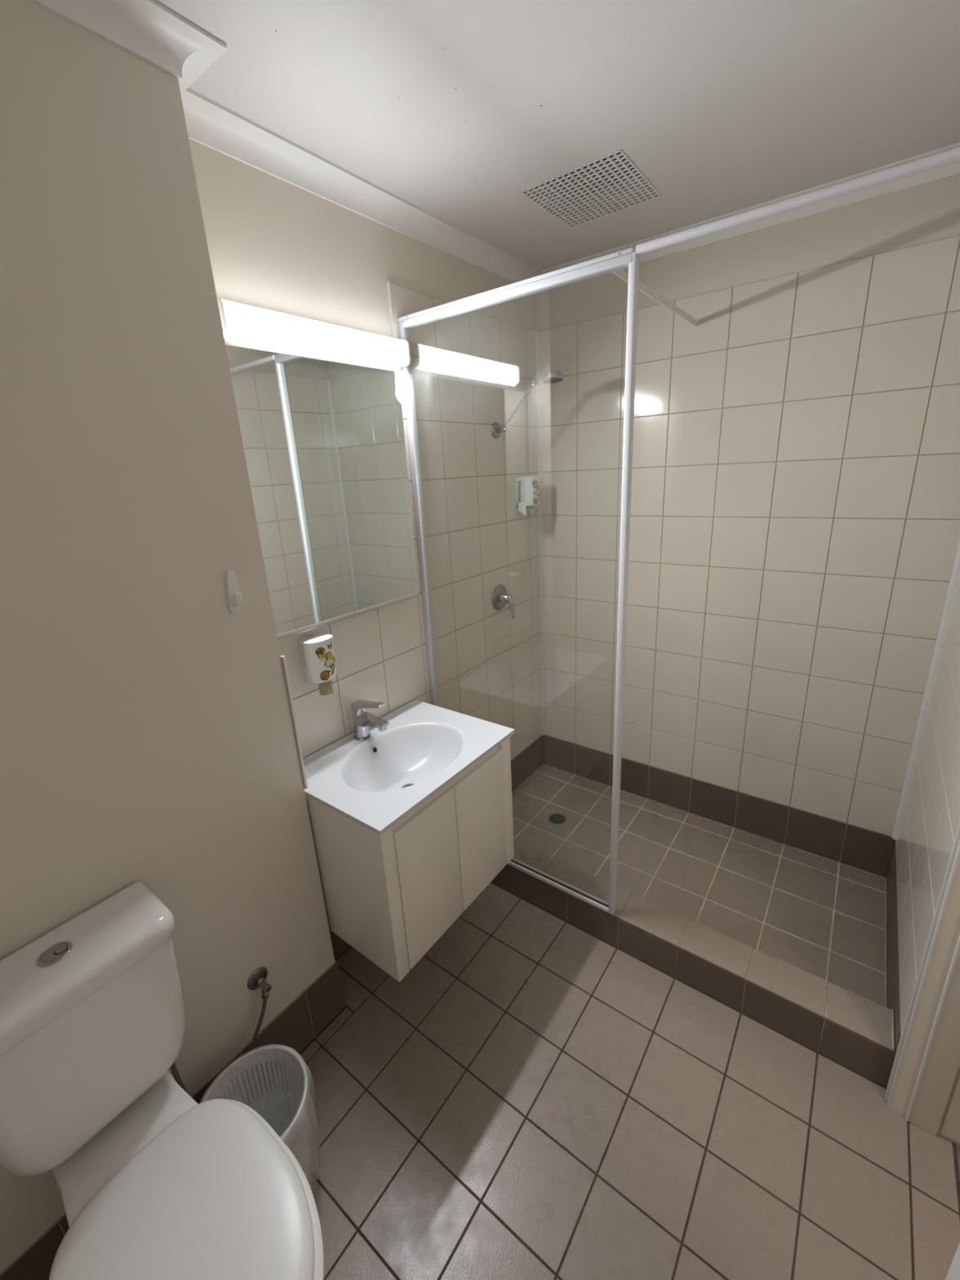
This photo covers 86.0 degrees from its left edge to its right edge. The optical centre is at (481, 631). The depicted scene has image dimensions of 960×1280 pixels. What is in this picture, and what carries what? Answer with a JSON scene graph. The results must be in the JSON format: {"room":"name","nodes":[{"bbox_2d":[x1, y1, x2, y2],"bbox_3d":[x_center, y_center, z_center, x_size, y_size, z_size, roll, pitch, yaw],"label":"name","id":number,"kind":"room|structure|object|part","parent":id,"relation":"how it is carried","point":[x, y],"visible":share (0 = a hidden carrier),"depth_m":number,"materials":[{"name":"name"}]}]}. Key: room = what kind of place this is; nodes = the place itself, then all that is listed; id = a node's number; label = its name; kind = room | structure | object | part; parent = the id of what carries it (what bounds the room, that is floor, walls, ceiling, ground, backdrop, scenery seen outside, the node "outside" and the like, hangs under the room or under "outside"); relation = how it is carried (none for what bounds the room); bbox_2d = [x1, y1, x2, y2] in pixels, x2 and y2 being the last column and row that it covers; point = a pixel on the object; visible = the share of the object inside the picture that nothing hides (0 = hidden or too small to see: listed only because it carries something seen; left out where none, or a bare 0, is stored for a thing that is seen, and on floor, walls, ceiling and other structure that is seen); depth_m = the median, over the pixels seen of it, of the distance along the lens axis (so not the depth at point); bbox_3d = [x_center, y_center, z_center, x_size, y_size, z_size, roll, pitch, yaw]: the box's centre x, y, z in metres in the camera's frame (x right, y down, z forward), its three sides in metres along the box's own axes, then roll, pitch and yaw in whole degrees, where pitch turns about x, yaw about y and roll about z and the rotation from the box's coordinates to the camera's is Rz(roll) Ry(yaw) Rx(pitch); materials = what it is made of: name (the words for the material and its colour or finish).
{"room":"bathroom","nodes":[
{"label":"bathroom","id":0,"kind":"room"},
{"bbox_2d":[0,0,334,1273],"bbox_3d":[-1.000,0.199,0.890,0.281,2.550,1.297,10,22,35],"label":"wall","id":1,"kind":"structure","parent":0,"point":[148,736],"depth_m":0.99,"materials":[{"name":"paint"}]},
{"bbox_2d":[30,0,226,78],"bbox_3d":[-0.903,-0.887,0.467,0.068,0.052,1.358,10,22,35],"label":"trim","id":2,"kind":"structure","parent":1,"relation":"attached to","point":[148,30],"depth_m":0.89,"materials":[{"name":"paint"}]},
{"bbox_2d":[177,48,226,90],"bbox_3d":[-0.585,-1.073,1.004,0.233,0.052,0.068,10,22,35],"label":"trim","id":3,"kind":"structure","parent":1,"relation":"attached to","point":[199,61],"depth_m":0.99,"materials":[{"name":"paint"}]},
{"bbox_2d":[225,569,242,613],"bbox_3d":[-0.560,-0.091,1.169,0.027,0.099,0.030,10,22,35],"label":"wall hook","id":4,"kind":"object","parent":1,"relation":"attached to","point":[234,598],"visible":1,"depth_m":1.17,"materials":[{"name":"white plastic"}]},
{"bbox_3d":[-0.558,-0.074,1.174,0.023,0.032,0.015,10,22,35],"label":"hook arm","id":5,"kind":"part","parent":4,"relation":"part of","materials":[{"name":"white plastic"}]},
{"bbox_2d":[247,966,271,999],"bbox_3d":[-0.581,0.942,1.370,0.052,0.075,0.057,10,22,35],"label":"valve","id":6,"kind":"object","parent":1,"relation":"attached to","point":[257,979],"visible":1,"depth_m":1.37,"materials":[{"name":"silver metal"}]},
{"bbox_3d":[-0.600,0.931,1.380,0.007,0.057,0.057,10,22,35],"label":"wall plate","id":7,"kind":"part","parent":6,"relation":"part of","materials":[{"name":"silver metal"}]},
{"bbox_2d":[0,734,542,1279],"bbox_3d":[-0.437,1.066,1.781,0.175,0.208,2.850,10,22,35],"label":"baseboard","id":8,"kind":"structure","parent":1,"relation":"attached to","point":[297,1024],"depth_m":1.50,"materials":[{"name":"tile"}]},
{"bbox_2d":[280,655,307,788],"bbox_3d":[-0.493,0.246,1.362,0.008,0.388,0.007,10,22,35],"label":"trim","id":9,"kind":"structure","parent":1,"relation":"attached to","point":[283,657],"depth_m":1.35,"materials":[{"name":"white"}]},
{"bbox_2d":[180,88,541,283],"bbox_3d":[-0.205,-1.286,1.619,0.068,0.052,1.568,10,22,35],"label":"trim","id":10,"kind":"structure","parent":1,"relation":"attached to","point":[209,123],"depth_m":1.37,"materials":[{"name":"paint"}]},
{"bbox_2d":[188,137,542,759],"bbox_3d":[-0.217,-0.196,2.017,0.120,2.550,1.566,10,22,35],"label":"wall","id":11,"kind":"structure","parent":0,"point":[275,244],"depth_m":1.87,"materials":[{"name":"tile"}]},
{"bbox_2d":[217,297,410,367],"bbox_3d":[-0.434,-0.813,1.425,0.059,0.074,0.612,10,22,35],"label":"wall light","id":12,"kind":"object","parent":11,"relation":"attached to","point":[239,322],"visible":0.87,"depth_m":1.36,"materials":[{"name":"white plastic"}]},
{"bbox_2d":[298,634,337,695],"bbox_3d":[-0.484,0.102,1.538,0.090,0.176,0.090,10,22,35],"label":"soap dispenser","id":13,"kind":"object","parent":11,"relation":"attached to","point":[317,655],"visible":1,"depth_m":1.50,"materials":[{"name":"white plastic"}]},
{"bbox_2d":[303,639,337,684],"bbox_3d":[-0.467,0.084,1.518,0.042,0.122,0.085,10,22,35],"label":"bottle","id":14,"kind":"object","parent":13,"relation":"on","point":[319,653],"depth_m":1.50,"materials":[{"name":"white plastic"}]},
{"bbox_2d":[224,337,418,639],"bbox_3d":[-0.445,-0.401,1.510,0.043,0.740,0.623,10,22,35],"label":"mirror panel","id":15,"kind":"object","parent":11,"relation":"attached to","point":[323,437],"visible":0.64,"depth_m":1.47,"materials":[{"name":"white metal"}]},
{"bbox_2d":[386,280,400,403],"bbox_3d":[-0.265,-0.629,1.747,0.010,0.971,0.006,10,22,35],"label":"trim","id":16,"kind":"structure","parent":11,"relation":"attached to","point":[388,286],"depth_m":1.64,"materials":[{"name":"white"}]},
{"bbox_2d":[305,737,514,982],"bbox_3d":[-0.244,0.621,1.684,0.448,0.484,0.576,10,22,35],"label":"vanity cabinet","id":17,"kind":"object","parent":11,"relation":"attached to","point":[391,895],"visible":0.69,"depth_m":1.46,"materials":[{"name":"white laminate"}]},
{"bbox_3d":[-0.404,0.693,1.481,0.447,0.484,0.041,10,22,35],"label":"panel","id":18,"kind":"part","parent":17,"relation":"part of","materials":[{"name":"white laminate"}]},
{"bbox_2d":[302,698,515,835],"bbox_3d":[-0.247,0.430,1.633,0.452,0.132,0.602,10,22,35],"label":"basin","id":19,"kind":"object","parent":17,"relation":"in","point":[375,782],"visible":0.97,"depth_m":1.65,"materials":[{"name":"white ceramic"}]},
{"bbox_2d":[351,699,389,740],"bbox_3d":[-0.363,0.284,1.667,0.149,0.148,0.054,10,22,35],"label":"tap","id":20,"kind":"object","parent":19,"relation":"on","point":[362,719],"visible":1,"depth_m":1.66,"materials":[{"name":"silver metal"}]},
{"bbox_3d":[-0.364,0.235,1.650,0.142,0.044,0.043,10,22,35],"label":"lever","id":21,"kind":"part","parent":20,"relation":"part of","materials":[{"name":"silver metal"}]},
{"bbox_3d":[-0.356,0.293,1.665,0.134,0.039,0.041,10,22,35],"label":"spout","id":22,"kind":"part","parent":20,"relation":"part of","materials":[{"name":"silver metal"}]},
{"bbox_3d":[-0.146,0.696,1.467,0.018,0.454,0.238,10,22,35],"label":"door","id":23,"kind":"part","parent":17,"relation":"part of","materials":[{"name":"white laminate"}]},
{"bbox_3d":[-0.094,0.437,1.495,0.013,0.035,0.486,10,22,35],"label":"rail","id":24,"kind":"part","parent":17,"relation":"part of","materials":[{"name":"white laminate"}]},
{"bbox_3d":[-0.002,0.631,1.651,0.018,0.454,0.241,10,22,35],"label":"door","id":25,"kind":"part","parent":17,"relation":"part of","materials":[{"name":"white laminate"}]},
{"bbox_3d":[-0.088,0.549,1.884,0.447,0.484,0.048,10,22,35],"label":"panel","id":26,"kind":"part","parent":17,"relation":"part of","materials":[{"name":"white laminate"}]},
{"bbox_2d":[492,584,515,618],"bbox_3d":[0.114,-0.137,2.318,0.077,0.150,0.119,10,22,35],"label":"shower mixer","id":27,"kind":"object","parent":11,"relation":"attached to","point":[500,597],"visible":1,"depth_m":2.30,"materials":[{"name":"silver metal"}]},
{"bbox_3d":[0.087,-0.156,2.332,0.013,0.119,0.119,10,22,35],"label":"wall plate","id":28,"kind":"part","parent":27,"relation":"part of","materials":[{"name":"silver metal"}]},
{"bbox_3d":[0.132,-0.113,2.312,0.033,0.106,0.043,10,22,35],"label":"lever","id":29,"kind":"part","parent":27,"relation":"part of","materials":[{"name":"silver metal"}]},
{"bbox_2d":[515,475,539,515],"bbox_3d":[0.217,-0.615,2.334,0.090,0.176,0.090,10,22,35],"label":"soap dispenser","id":30,"kind":"object","parent":11,"relation":"attached to","point":[527,488],"visible":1,"depth_m":2.30,"materials":[{"name":"white plastic"}]},
{"bbox_2d":[524,476,539,506],"bbox_3d":[0.234,-0.632,2.314,0.042,0.122,0.085,10,22,35],"label":"bottle","id":31,"kind":"object","parent":30,"relation":"on","point":[531,484],"depth_m":2.29,"materials":[{"name":"white plastic"}]},
{"bbox_2d":[491,370,564,438],"bbox_3d":[0.180,-0.887,2.024,0.314,0.215,0.085,10,22,35],"label":"shower","id":32,"kind":"object","parent":11,"relation":"attached to","point":[554,376],"visible":1,"depth_m":1.99,"materials":[{"name":"silver metal"}]},
{"bbox_3d":[0.142,-0.892,2.052,0.147,0.150,0.012,10,22,35],"label":"arm","id":33,"kind":"part","parent":32,"relation":"part of","materials":[{"name":"silver metal"}]},
{"bbox_3d":[0.269,-0.943,1.934,0.074,0.009,0.074,10,22,35],"label":"spray plate","id":34,"kind":"part","parent":32,"relation":"part of","materials":[{"name":"silver metal"}]},
{"bbox_2d":[490,840,894,1087],"bbox_3d":[0.495,1.029,1.857,1.552,0.145,0.127,10,22,35],"label":"shower curb","id":35,"kind":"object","parent":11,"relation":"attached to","point":[852,1030],"depth_m":1.61,"materials":[{"name":"tile"}]},
{"bbox_2d":[397,247,639,915],"bbox_3d":[0.102,-0.015,1.724,0.781,1.970,0.032,10,22,35],"label":"shower door frame","id":36,"kind":"structure","parent":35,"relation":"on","point":[627,258],"depth_m":1.51,"materials":[{"name":"white metal"}]},
{"bbox_3d":[0.050,-0.949,1.433,0.772,0.010,0.031,10,22,35],"label":"rail","id":37,"kind":"part","parent":36,"relation":"part of","materials":[{"name":"white metal"}]},
{"bbox_3d":[0.152,0.916,2.016,0.743,0.016,0.028,10,22,35],"label":"rail","id":38,"kind":"part","parent":36,"relation":"part of","materials":[{"name":"white metal"}]},
{"bbox_3d":[0.408,0.044,1.504,0.017,1.959,0.028,10,22,35],"label":"post","id":39,"kind":"part","parent":36,"relation":"part of","materials":[{"name":"white metal"}]},
{"bbox_2d":[155,0,959,271],"bbox_3d":[0.465,-0.996,0.352,2.920,0.091,3.070,10,22,35],"label":"ceiling","id":40,"kind":"structure","parent":0,"point":[455,109],"depth_m":1.13,"materials":[{"name":"paint"}]},
{"bbox_2d":[520,149,662,227],"bbox_3d":[0.332,-1.354,1.538,0.314,0.077,0.324,10,22,35],"label":"ceiling vent","id":41,"kind":"object","parent":40,"relation":"in","point":[615,169],"visible":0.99,"depth_m":1.54,"materials":[{"name":"white plastic"}]},
{"bbox_3d":[0.330,-1.388,1.527,0.314,0.005,0.324,10,22,35],"label":"duct plate","id":42,"kind":"part","parent":41,"relation":"part of","materials":[{"name":"black"}]},
{"bbox_2d":[253,764,959,1279],"bbox_3d":[0.143,1.282,1.416,1.810,0.078,3.070,10,22,35],"label":"floor","id":43,"kind":"structure","parent":0,"point":[535,1098],"depth_m":1.38,"materials":[{"name":"tile"}]},
{"bbox_2d":[0,881,324,1279],"bbox_3d":[-0.544,1.014,0.896,0.675,0.848,0.354,10,22,35],"label":"toilet","id":44,"kind":"object","parent":43,"relation":"on","point":[154,1182],"visible":1,"depth_m":0.91,"materials":[{"name":"white ceramic"}]},
{"bbox_3d":[-0.764,0.603,0.923,0.176,0.050,0.354,10,22,35],"label":"cistern lid","id":45,"kind":"part","parent":44,"relation":"part of","materials":[{"name":"white ceramic"}]},
{"bbox_3d":[-0.468,1.010,0.835,0.452,0.027,0.333,10,22,35],"label":"seat lid","id":46,"kind":"part","parent":44,"relation":"part of","materials":[{"name":"white plastic"}]},
{"bbox_2d":[170,1000,266,1094],"bbox_3d":[-0.639,1.026,1.284,0.017,0.345,0.245,7,20,30],"label":"hose","id":47,"kind":"object","parent":44,"relation":"attached to","point":[173,1068],"visible":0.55,"depth_m":1.35,"materials":[{"name":"grey metal"}]},
{"bbox_2d":[201,1046,309,1171],"bbox_3d":[-0.521,1.211,1.227,0.241,0.271,0.241,10,22,35],"label":"waste bin","id":48,"kind":"object","parent":43,"relation":"on","point":[278,1109],"visible":0.46,"depth_m":1.30,"materials":[{"name":"white plastic"}]},
{"bbox_2d":[199,1044,319,1186],"bbox_3d":[-0.516,1.204,1.225,0.264,0.263,0.255,10,22,35],"label":"liner","id":49,"kind":"object","parent":48,"relation":"in","point":[304,1160],"visible":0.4,"depth_m":1.26,"materials":[{"name":"white plastic"}]},
{"bbox_2d":[547,812,566,824],"bbox_3d":[0.364,0.896,2.473,0.090,0.003,0.090,10,22,35],"label":"floor drain","id":50,"kind":"object","parent":43,"relation":"on","point":[555,818],"visible":1,"depth_m":2.47,"materials":[{"name":"silver metal"}]},
{"bbox_2d":[535,173,959,871],"bbox_3d":[0.962,-0.301,2.156,1.820,2.550,0.120,10,22,35],"label":"wall","id":51,"kind":"structure","parent":0,"point":[794,531],"depth_m":1.96,"materials":[{"name":"tile"}]},
{"bbox_2d":[535,331,543,735],"bbox_3d":[0.294,-0.377,2.572,0.008,1.998,0.008,10,22,35],"label":"trim","id":52,"kind":"structure","parent":51,"relation":"attached to","point":[537,358],"depth_m":2.53,"materials":[{"name":"white"}]},
{"bbox_2d":[612,269,698,325],"bbox_3d":[0.551,-1.028,1.589,0.018,0.026,0.842,10,21,35],"label":"rod","id":53,"kind":"object","parent":51,"relation":"attached to","point":[620,273],"visible":0.66,"depth_m":1.57,"materials":[{"name":"white metal"}]},
{"bbox_2d":[542,734,894,878],"bbox_3d":[0.974,0.780,2.459,1.552,0.208,0.010,10,22,35],"label":"baseboard","id":54,"kind":"structure","parent":51,"relation":"attached to","point":[868,851],"depth_m":2.32,"materials":[{"name":"tile"}]},
{"bbox_2d":[539,142,959,275],"bbox_3d":[0.843,-1.383,1.752,1.568,0.052,0.068,10,22,35],"label":"trim","id":55,"kind":"structure","parent":51,"relation":"attached to","point":[953,169],"depth_m":1.64,"materials":[{"name":"paint"}]},
{"bbox_2d":[886,561,959,1146],"bbox_3d":[1.327,-0.045,1.283,0.148,2.550,0.922,10,22,35],"label":"wall","id":56,"kind":"structure","parent":0,"point":[930,820],"depth_m":1.36,"materials":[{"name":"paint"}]},
{"bbox_2d":[635,146,959,254],"bbox_3d":[0.671,-0.835,0.974,0.769,0.020,0.020,10,22,35],"label":"rail","id":57,"kind":"object","parent":56,"relation":"attached to","point":[952,156],"visible":1,"depth_m":0.99,"materials":[{"name":"white metal"}]},
{"bbox_2d":[885,840,900,1088],"bbox_3d":[1.339,1.008,1.675,0.010,0.208,0.866,10,22,35],"label":"baseboard","id":58,"kind":"structure","parent":56,"relation":"attached to","point":[891,917],"depth_m":1.63,"materials":[{"name":"tile"}]},
{"bbox_2d":[884,822,959,1107],"bbox_3d":[1.014,0.268,1.038,0.008,2.030,0.012,10,22,35],"label":"trim","id":59,"kind":"structure","parent":56,"relation":"attached to","point":[957,860],"depth_m":1.20,"materials":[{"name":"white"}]},
{"bbox_2d":[891,539,959,839],"bbox_3d":[1.532,-0.158,1.674,0.012,1.998,0.012,10,22,35],"label":"trim","id":60,"kind":"structure","parent":56,"relation":"attached to","point":[952,582],"depth_m":1.78,"materials":[{"name":"white metal"}]},
{"bbox_2d":[905,933,959,1142],"bbox_3d":[1.125,0.416,0.551,0.755,2.030,0.735,10,22,35],"label":"door","id":61,"kind":"structure","parent":56,"relation":"in","point":[940,1061],"depth_m":1.23,"materials":[{"name":"paint"}]},
{"bbox_2d":[955,1144,959,1183],"bbox_3d":[0.963,1.356,0.990,0.022,0.012,0.700,10,22,35],"label":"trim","id":62,"kind":"structure","parent":56,"relation":"attached to","point":[957,1148],"depth_m":1.24,"materials":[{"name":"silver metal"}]},
{"bbox_3d":[0.268,0.435,-0.066,0.148,2.550,1.230,10,22,35],"label":"wall","id":63,"kind":"structure","parent":0,"visible":0},
{"bbox_2d":[945,1242,959,1279],"bbox_3d":[0.779,0.355,0.773,0.036,2.048,0.737,10,22,35],"label":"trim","id":64,"kind":"structure","parent":63,"relation":"attached to","point":[953,1273],"depth_m":0.63,"materials":[{"name":"white"}]}
]}

